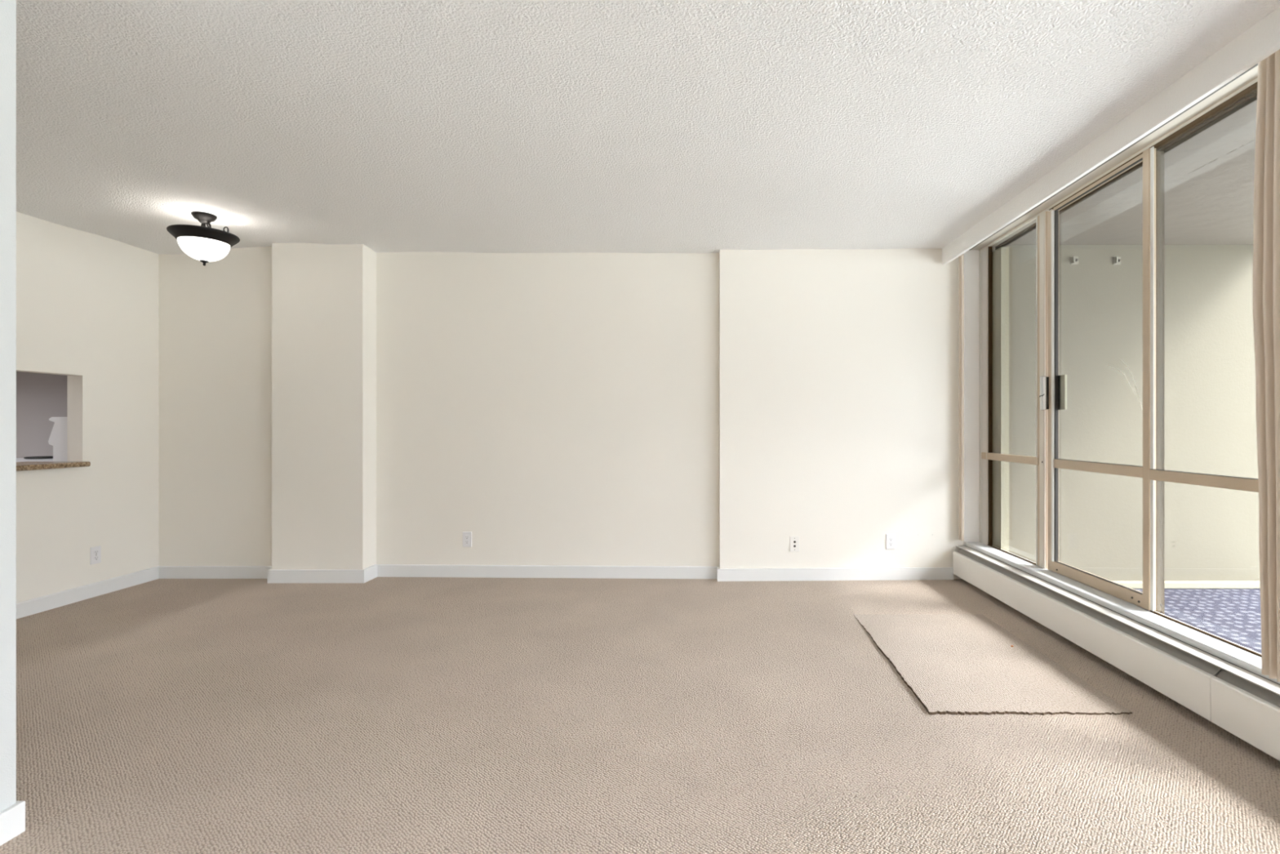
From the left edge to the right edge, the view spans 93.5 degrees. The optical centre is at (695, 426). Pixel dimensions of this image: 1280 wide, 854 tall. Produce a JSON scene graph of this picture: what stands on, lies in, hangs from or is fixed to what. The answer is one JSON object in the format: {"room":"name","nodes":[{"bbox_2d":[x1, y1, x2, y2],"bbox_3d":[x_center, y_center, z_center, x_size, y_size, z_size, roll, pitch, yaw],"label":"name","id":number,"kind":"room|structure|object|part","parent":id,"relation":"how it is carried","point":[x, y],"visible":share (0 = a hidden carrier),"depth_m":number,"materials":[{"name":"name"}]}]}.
{"room":"empty living room","nodes":[
{"label":"empty living room","id":0,"kind":"room"},
{"bbox_2d":[0,0,16,811],"bbox_3d":[-1.948,-0.120,1.084,0.120,2.500,1.168,0,0,0],"label":"wall","id":1,"kind":"structure","parent":0,"point":[7,7],"depth_m":1.65,"materials":[{"name":"grey paint"}]},
{"bbox_2d":[0,800,25,845],"bbox_3d":[-1.948,1.087,1.088,0.152,0.085,1.176,0,0,0],"label":"baseboard","id":2,"kind":"structure","parent":1,"relation":"attached to","point":[12,819],"depth_m":1.64,"materials":[{"name":"white paint"}]},
{"bbox_2d":[16,371,66,457],"bbox_3d":[-5.250,-0.120,4.660,2.300,2.500,0.080,0,0,0],"label":"wall","id":3,"kind":"structure","parent":0,"point":[40,397],"depth_m":4.62,"materials":[{"name":"grey paint"}]},
{"bbox_2d":[16,211,158,602],"bbox_3d":[-4.050,-0.120,1.050,0.100,2.500,7.300,0,0,0],"label":"wall","id":4,"kind":"structure","parent":0,"point":[87,303],"depth_m":3.96,"materials":[{"name":"white paint"}]},
{"bbox_2d":[16,461,90,471],"bbox_3d":[-4.153,0.246,3.332,0.414,0.032,1.159,0,0,0],"label":"countertop","id":5,"kind":"structure","parent":4,"relation":"attached to","point":[24,465],"depth_m":3.72,"materials":[{"name":"brown stone"}]},
{"bbox_2d":[16,566,159,618],"bbox_3d":[-3.991,1.085,1.724,0.018,0.090,5.449,0,0,0],"label":"baseboard","id":6,"kind":"structure","parent":4,"relation":"attached to","point":[33,606],"depth_m":3.90,"materials":[{"name":"white paint"}]},
{"bbox_2d":[90,545,101,564],"bbox_3d":[-3.996,0.858,3.995,0.008,0.114,0.070,0,0,0],"label":"wall outlet","id":7,"kind":"object","parent":4,"relation":"attached to","point":[95,552],"visible":1,"depth_m":3.99,"materials":[{"name":"white plastic"}]},
{"bbox_2d":[271,242,376,568],"bbox_3d":[-2.740,-0.120,4.520,0.661,2.500,0.360,0,0,0],"label":"wall pillar","id":8,"kind":"structure","parent":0,"point":[324,295],"depth_m":4.34,"materials":[{"name":"white paint"}]},
{"bbox_2d":[266,564,377,582],"bbox_3d":[-2.740,1.083,4.412,0.697,0.094,0.180,0,0,0],"label":"baseboard","id":9,"kind":"structure","parent":8,"relation":"attached to","point":[273,575],"depth_m":4.32,"materials":[{"name":"white paint"}]},
{"bbox_2d":[158,246,719,566],"bbox_3d":[-1.913,-0.120,4.577,4.173,2.500,0.245,0,0,0],"label":"wall","id":10,"kind":"structure","parent":0,"point":[547,408],"depth_m":4.48,"materials":[{"name":"white paint"}]},
{"bbox_2d":[157,565,271,578],"bbox_3d":[-3.544,1.085,4.458,0.912,0.090,0.018,0,0,0],"label":"baseboard","id":11,"kind":"structure","parent":10,"relation":"attached to","point":[165,571],"depth_m":4.45,"materials":[{"name":"white paint"}]},
{"bbox_2d":[462,531,471,546],"bbox_3d":[-1.715,0.848,4.498,0.070,0.114,0.008,0,0,1],"label":"wall outlet","id":12,"kind":"object","parent":10,"relation":"attached to","point":[467,535],"visible":1,"depth_m":4.50,"materials":[{"name":"white plastic"}]},
{"bbox_2d":[377,564,954,581],"bbox_3d":[-0.245,1.085,4.445,4.293,0.090,0.129,0,0,1],"label":"baseboard","id":13,"kind":"structure","parent":10,"relation":"attached to","point":[383,570],"depth_m":4.45,"materials":[{"name":"white paint"}]},
{"bbox_2d":[0,577,1279,853],"bbox_3d":[-2.150,1.205,1.075,8.700,0.150,7.350,0,0,0],"label":"floor","id":14,"kind":"structure","parent":0,"point":[378,715],"depth_m":2.23,"materials":[{"name":"beige carpet"}]},
{"bbox_2d":[16,417,66,462],"bbox_3d":[-4.656,0.535,4.277,1.088,1.190,0.665,0,0,0],"label":"stove","id":15,"kind":"object","parent":14,"relation":"on","point":[58,437],"visible":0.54,"depth_m":3.95,"materials":[{"name":"white metal"}]},
{"bbox_2d":[16,457,53,462],"bbox_3d":[-4.656,0.252,4.277,1.088,0.020,0.665,0,0,0],"label":"cooktop","id":16,"kind":"object","parent":15,"relation":"in","point":[18,460],"depth_m":4.29,"materials":[{"name":"white ceramic"}]},
{"bbox_3d":[-4.880,0.233,4.490,0.202,0.012,0.201,0,0,0],"label":"burner","id":17,"kind":"part","parent":15,"relation":"part of","materials":[{"name":"black metal"}]},
{"bbox_2d":[853,613,1132,715],"bbox_3d":[1.314,1.123,2.973,0.802,0.013,1.254,0,0,0],"label":"carpet offcut","id":18,"kind":"object","parent":14,"relation":"on","point":[953,664],"visible":1,"depth_m":2.77,"materials":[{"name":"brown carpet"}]},
{"bbox_2d":[16,0,1279,253],"bbox_3d":[-2.150,-1.427,1.075,8.700,0.327,7.350,0,0,0],"label":"ceiling","id":19,"kind":"structure","parent":0,"point":[382,126],"depth_m":2.46,"materials":[{"name":"white paint"}]},
{"bbox_2d":[166,211,239,266],"bbox_3d":[-3.022,-1.141,3.688,0.350,0.313,0.350,0,0,0],"label":"ceiling lamp","id":20,"kind":"object","parent":19,"relation":"attached to","point":[202,243],"visible":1,"depth_m":3.62,"materials":[{"name":"black metal"}]},
{"bbox_3d":[-3.022,-1.074,3.688,0.254,0.118,0.254,0,0,0],"label":"lamp shade","id":21,"kind":"part","parent":20,"relation":"part of","materials":[{"name":"white glass"}]},
{"bbox_2d":[958,253,964,540],"bbox_3d":[1.940,-0.236,4.382,0.031,2.132,0.075,0,0,0],"label":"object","id":22,"kind":"object","parent":19,"relation":"hanging from","point":[961,259],"visible":0.97,"depth_m":4.36,"materials":[{"name":"beige fabric"}]},
{"bbox_2d":[1252,49,1279,681],"bbox_3d":[1.932,-0.232,1.940,0.051,2.140,0.280,0,0,0],"label":"curtain","id":23,"kind":"object","parent":19,"relation":"hanging from","point":[1266,236],"visible":0.94,"depth_m":2.01,"materials":[{"name":"beige fabric"}]},
{"bbox_2d":[719,248,964,578],"bbox_3d":[1.187,-0.120,4.544,2.027,2.500,0.312,0,0,0],"label":"wall","id":24,"kind":"structure","parent":0,"point":[838,368],"depth_m":4.41,"materials":[{"name":"white paint"}]},
{"bbox_2d":[790,536,799,551],"bbox_3d":[0.723,0.863,4.399,0.070,0.114,0.009,0,0,-1],"label":"jack plate","id":25,"kind":"object","parent":24,"relation":"attached to","point":[794,540],"visible":1,"depth_m":4.40,"materials":[{"name":"white plastic"}]},
{"bbox_2d":[885,533,895,549],"bbox_3d":[1.434,0.849,4.419,0.070,0.114,0.008,0,0,-1],"label":"wall outlet","id":26,"kind":"object","parent":24,"relation":"attached to","point":[890,538],"visible":1,"depth_m":4.42,"materials":[{"name":"white plastic"}]},
{"bbox_2d":[963,249,979,545],"bbox_3d":[2.090,-0.218,4.440,0.220,2.193,0.024,0,0,0],"label":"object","id":27,"kind":"structure","parent":24,"relation":"attached to","point":[971,257],"depth_m":4.43,"materials":[{"name":"white paint"}]},
{"bbox_2d":[942,6,1279,265],"bbox_3d":[1.830,-1.254,0.917,0.024,0.131,7.034,0,0,0],"label":"trim","id":28,"kind":"structure","parent":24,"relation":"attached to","point":[1261,40],"depth_m":2.44,"materials":[{"name":"white"}]},
{"bbox_2d":[969,63,1257,249],"bbox_3d":[2.061,-1.307,0.919,0.078,0.016,7.038,0,0,0],"label":"trim","id":29,"kind":"structure","parent":24,"relation":"attached to","point":[1252,73],"depth_m":2.78,"materials":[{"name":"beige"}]},
{"bbox_2d":[995,95,1257,250],"bbox_3d":[2.183,-1.365,0.914,0.035,0.210,7.028,0,0,0],"label":"wall","id":30,"kind":"structure","parent":0,"point":[1251,103],"depth_m":2.77,"materials":[{"name":"paint"}]},
{"bbox_2d":[1008,244,1259,580],"bbox_3d":[3.120,-0.072,4.335,1.880,2.405,0.230,0,0,0],"label":"wall","id":31,"kind":"structure","parent":0,"point":[1211,533],"depth_m":4.22,"materials":[{"name":"paint"}]},
{"bbox_2d":[1071,256,1078,264],"bbox_3d":[2.661,-1.165,4.205,0.052,0.056,0.030,0,0,0],"label":"wall bracket","id":32,"kind":"object","parent":31,"relation":"attached to","point":[1074,260],"visible":1,"depth_m":4.21,"materials":[{"name":"grey metal"}]},
{"bbox_2d":[1113,256,1120,264],"bbox_3d":[2.960,-1.162,4.205,0.052,0.056,0.030,0,0,0],"label":"wall bracket","id":33,"kind":"object","parent":31,"relation":"attached to","point":[1117,260],"visible":1,"depth_m":4.20,"materials":[{"name":"grey metal"}]},
{"bbox_2d":[1111,580,1260,588],"bbox_3d":[3.120,1.107,4.195,1.880,0.045,0.050,0,0,0],"label":"trim","id":34,"kind":"structure","parent":31,"relation":"attached to","point":[1131,584],"depth_m":4.17,"materials":[{"name":"white paint"}]},
{"bbox_2d":[1013,105,1257,244],"bbox_3d":[3.120,-1.373,0.925,1.880,0.195,7.050,0,0,0],"label":"ceiling","id":35,"kind":"structure","parent":0,"point":[1213,203],"depth_m":3.40,"materials":[{"name":"paint"}]},
{"bbox_2d":[1133,588,1261,653],"bbox_3d":[3.120,1.220,0.925,1.880,0.180,7.050,0,0,0],"label":"floor","id":36,"kind":"structure","parent":0,"point":[1232,615],"depth_m":3.68,"materials":[{"name":"tile"}]},
{"bbox_3d":[2.105,1.004,0.914,0.150,0.251,7.028,0,0,0],"label":"wall","id":37,"kind":"structure","parent":0,"visible":0},
{"bbox_2d":[992,247,1004,550],"bbox_3d":[2.134,-0.058,4.234,0.028,2.375,0.128,0,0,0],"label":"trim","id":38,"kind":"structure","parent":37,"relation":"attached to","point":[998,255],"depth_m":4.19,"materials":[{"name":"brown paint"}]},
{"bbox_2d":[952,545,1279,760],"bbox_3d":[1.962,1.004,2.214,0.137,0.252,4.428,0,0,0],"label":"baseboard heater","id":39,"kind":"object","parent":37,"relation":"attached to","point":[1241,701],"visible":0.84,"depth_m":2.54,"materials":[{"name":"white metal"}]},
{"bbox_3d":[1.938,0.987,4.422,0.073,0.204,0.004,0,0,0],"label":"panel","id":40,"kind":"part","parent":39,"relation":"part of","materials":[{"name":"white metal"}]},
{"bbox_2d":[978,76,1257,568],"bbox_3d":[2.127,-0.095,0.925,0.099,2.450,7.050,0,0,0],"label":"window","id":41,"kind":"structure","parent":37,"relation":"in","point":[1247,91],"depth_m":3.68,"materials":[{"name":"beige metal"}]},
{"bbox_3d":[2.103,0.214,4.032,0.034,0.048,0.745,0,0,0],"label":"rail","id":42,"kind":"part","parent":41,"relation":"part of","materials":[{"name":"beige metal"}]},
{"bbox_2d":[1039,148,1155,610],"bbox_3d":[2.091,-0.217,3.184,0.088,2.134,0.836,0,0,0],"label":"door","id":43,"kind":"structure","parent":41,"relation":"attached to","point":[1053,388],"depth_m":3.04,"materials":[{"name":"beige metal"}]},
{"bbox_3d":[2.065,-0.196,3.576,0.026,0.200,0.042,0,0,0],"label":"handle","id":44,"kind":"part","parent":43,"relation":"part of","materials":[{"name":"silver metal"}]},
{"bbox_3d":[2.083,-0.196,3.576,0.012,0.192,0.051,0,0,0],"label":"handle plate","id":45,"kind":"part","parent":43,"relation":"part of","materials":[{"name":"grey plastic"}]},
{"bbox_3d":[2.105,0.819,3.155,0.034,0.062,0.710,0,0,0],"label":"rail","id":46,"kind":"part","parent":43,"relation":"part of","materials":[{"name":"beige metal"}]},
{"bbox_3d":[2.105,-1.271,3.155,0.030,0.026,0.710,0,0,0],"label":"rail","id":47,"kind":"part","parent":43,"relation":"part of","materials":[{"name":"beige metal"}]},
{"bbox_3d":[2.103,0.216,3.155,0.033,0.051,0.710,0,0,0],"label":"rail","id":48,"kind":"part","parent":43,"relation":"part of","materials":[{"name":"beige metal"}]},
{"bbox_3d":[2.118,-1.295,0.914,0.055,0.022,7.028,0,0,0],"label":"head rail","id":49,"kind":"part","parent":41,"relation":"part of","materials":[{"name":"beige metal"}]},
{"bbox_2d":[1148,146,1261,656],"bbox_3d":[2.124,-0.202,2.385,0.076,2.164,0.830,0,0,0],"label":"window","id":50,"kind":"structure","parent":41,"relation":"attached to","point":[1159,474],"depth_m":2.76,"materials":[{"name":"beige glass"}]},
{"bbox_3d":[2.124,-0.195,2.784,0.008,2.150,0.031,0,0,0],"label":"post","id":51,"kind":"part","parent":50,"relation":"part of","materials":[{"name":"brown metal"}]},
{"bbox_3d":[2.145,-0.195,2.784,0.034,2.150,0.031,0,0,0],"label":"screen post","id":52,"kind":"part","parent":50,"relation":"part of","materials":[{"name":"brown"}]},
{"bbox_3d":[2.097,0.223,2.369,0.022,0.047,0.798,0,0,0],"label":"rail","id":53,"kind":"part","parent":50,"relation":"part of","materials":[{"name":"beige metal"}]},
{"bbox_2d":[965,542,1279,684],"bbox_3d":[2.054,0.866,0.914,0.132,0.026,7.028,0,0,0],"label":"window sill","id":54,"kind":"structure","parent":37,"relation":"on","point":[1244,659],"depth_m":2.72,"materials":[{"name":"white"}]}
]}

